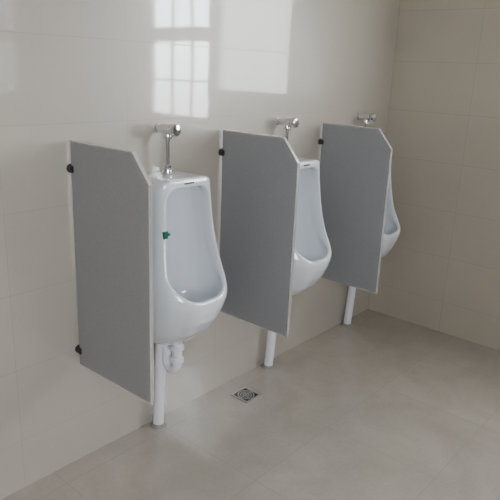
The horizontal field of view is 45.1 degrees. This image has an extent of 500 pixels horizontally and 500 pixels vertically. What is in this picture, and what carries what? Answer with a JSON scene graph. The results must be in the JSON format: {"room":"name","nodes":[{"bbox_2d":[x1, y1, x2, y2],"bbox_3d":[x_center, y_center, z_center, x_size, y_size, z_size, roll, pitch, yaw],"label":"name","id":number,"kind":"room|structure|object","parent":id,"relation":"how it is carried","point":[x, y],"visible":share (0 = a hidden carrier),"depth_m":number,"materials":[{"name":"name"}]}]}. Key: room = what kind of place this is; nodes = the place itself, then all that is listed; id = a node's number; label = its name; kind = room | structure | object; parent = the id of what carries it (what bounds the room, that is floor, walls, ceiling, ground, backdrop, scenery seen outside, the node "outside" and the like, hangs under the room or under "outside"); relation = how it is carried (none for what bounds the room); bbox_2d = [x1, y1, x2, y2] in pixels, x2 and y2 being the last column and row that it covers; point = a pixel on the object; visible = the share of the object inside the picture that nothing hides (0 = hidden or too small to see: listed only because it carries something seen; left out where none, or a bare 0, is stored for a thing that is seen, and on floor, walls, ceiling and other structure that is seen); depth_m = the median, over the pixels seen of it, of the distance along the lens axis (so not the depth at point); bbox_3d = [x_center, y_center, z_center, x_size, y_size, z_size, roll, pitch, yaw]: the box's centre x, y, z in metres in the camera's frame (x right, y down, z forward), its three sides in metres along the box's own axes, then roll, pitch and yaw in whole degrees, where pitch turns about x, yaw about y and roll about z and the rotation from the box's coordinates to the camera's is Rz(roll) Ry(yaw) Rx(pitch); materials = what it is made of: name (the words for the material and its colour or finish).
{"room":"public restroom","nodes":[
{"label":"public restroom","id":0,"kind":"room"},
{"bbox_2d":[0,0,399,499],"bbox_3d":[-0.771,-0.420,2.160,0.120,2.750,5.002,16,21,38],"label":"wall","id":1,"kind":"structure","parent":0,"point":[102,72],"depth_m":2.46,"materials":[{"name":"tile"}]},
{"bbox_2d":[66,140,153,404],"bbox_3d":[-0.508,0.076,2.191,0.456,0.902,0.034,16,21,38],"label":"partition","id":2,"kind":"object","parent":1,"relation":"attached to","point":[112,190],"depth_m":2.16,"materials":[{"name":"grey laminate"}]},
{"bbox_2d":[154,123,180,172],"bbox_3d":[-0.342,-0.423,2.488,0.122,0.201,0.052,16,21,38],"label":"valve","id":3,"kind":"object","parent":1,"relation":"attached to","point":[168,131],"visible":1,"depth_m":2.47,"materials":[{"name":"silver metal"}]},
{"bbox_2d":[147,170,226,344],"bbox_3d":[-0.286,0.059,2.549,0.342,0.738,0.375,16,21,38],"label":"urinal","id":4,"kind":"object","parent":1,"relation":"attached to","point":[190,283],"visible":0.75,"depth_m":2.56,"materials":[{"name":"white ceramic"}]},
{"bbox_2d":[150,343,183,429],"bbox_3d":[-0.385,0.617,2.754,0.173,0.454,0.092,16,21,38],"label":"drain pipe","id":5,"kind":"object","parent":4,"relation":"attached to","point":[164,361],"visible":0.91,"depth_m":2.74,"materials":[{"name":"white plastic"}]},
{"bbox_2d":[218,129,299,336],"bbox_3d":[0.022,-0.080,2.784,0.456,0.902,0.034,16,21,38],"label":"partition","id":6,"kind":"object","parent":1,"relation":"attached to","point":[261,172],"depth_m":2.76,"materials":[{"name":"grey plastic"}]},
{"bbox_2d":[275,117,298,140],"bbox_3d":[0.186,-0.579,3.080,0.122,0.201,0.052,16,21,38],"label":"valve","id":7,"kind":"object","parent":1,"relation":"attached to","point":[287,123],"visible":0.84,"depth_m":3.04,"materials":[{"name":"silver metal"}]},
{"bbox_2d":[292,157,331,295],"bbox_3d":[0.243,-0.098,3.142,0.342,0.738,0.375,16,21,38],"label":"urinal","id":8,"kind":"object","parent":1,"relation":"attached to","point":[312,255],"visible":0.41,"depth_m":3.19,"materials":[{"name":"white ceramic"}]},
{"bbox_2d":[318,123,392,293],"bbox_3d":[0.555,-0.238,3.383,0.456,0.902,0.034,16,21,38],"label":"partition","id":9,"kind":"object","parent":1,"relation":"attached to","point":[355,161],"depth_m":3.35,"materials":[{"name":"grey plastic"}]},
{"bbox_2d":[356,113,376,126],"bbox_3d":[0.698,-0.730,3.654,0.122,0.201,0.052,16,21,38],"label":"valve","id":10,"kind":"object","parent":1,"relation":"attached to","point":[365,117],"visible":0.77,"depth_m":3.61,"materials":[{"name":"silver metal"}]},
{"bbox_2d":[381,171,400,258],"bbox_3d":[0.748,-0.247,3.707,0.342,0.738,0.375,16,21,38],"label":"urinal","id":11,"kind":"object","parent":1,"relation":"attached to","point":[392,229],"visible":0.14,"depth_m":3.75,"materials":[{"name":"white ceramic"}]},
{"bbox_2d":[1,309,499,499],"bbox_3d":[0.578,1.348,1.422,3.840,0.100,5.242,16,21,38],"label":"floor","id":12,"kind":"structure","parent":0,"point":[382,406],"depth_m":2.82,"materials":[{"name":"tile"}]},
{"bbox_2d":[230,387,261,402],"bbox_3d":[-0.021,0.753,3.133,0.116,0.004,0.116,16,21,38],"label":"floor drain","id":13,"kind":"object","parent":12,"relation":"on","point":[244,394],"visible":1,"depth_m":3.13,"materials":[{"name":"metal"}]},
{"bbox_2d":[261,330,275,369],"bbox_3d":[0.134,0.451,3.378,0.116,0.455,0.104,16,21,38],"label":"drain pipe","id":14,"kind":"object","parent":12,"relation":"on","point":[268,364],"visible":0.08,"depth_m":3.40,"materials":[{"name":"white plastic"}]},
{"bbox_2d":[341,286,355,326],"bbox_3d":[0.684,0.288,3.994,0.116,0.455,0.104,16,21,38],"label":"drain pipe","id":15,"kind":"object","parent":12,"relation":"on","point":[351,290],"visible":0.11,"depth_m":4.01,"materials":[{"name":"white plastic"}]},
{"bbox_2d":[368,0,499,350],"bbox_3d":[2.263,-0.523,2.924,3.720,2.750,0.120,16,21,38],"label":"wall","id":16,"kind":"structure","parent":0,"point":[441,273],"depth_m":3.77,"materials":[{"name":"tile"}]}
]}

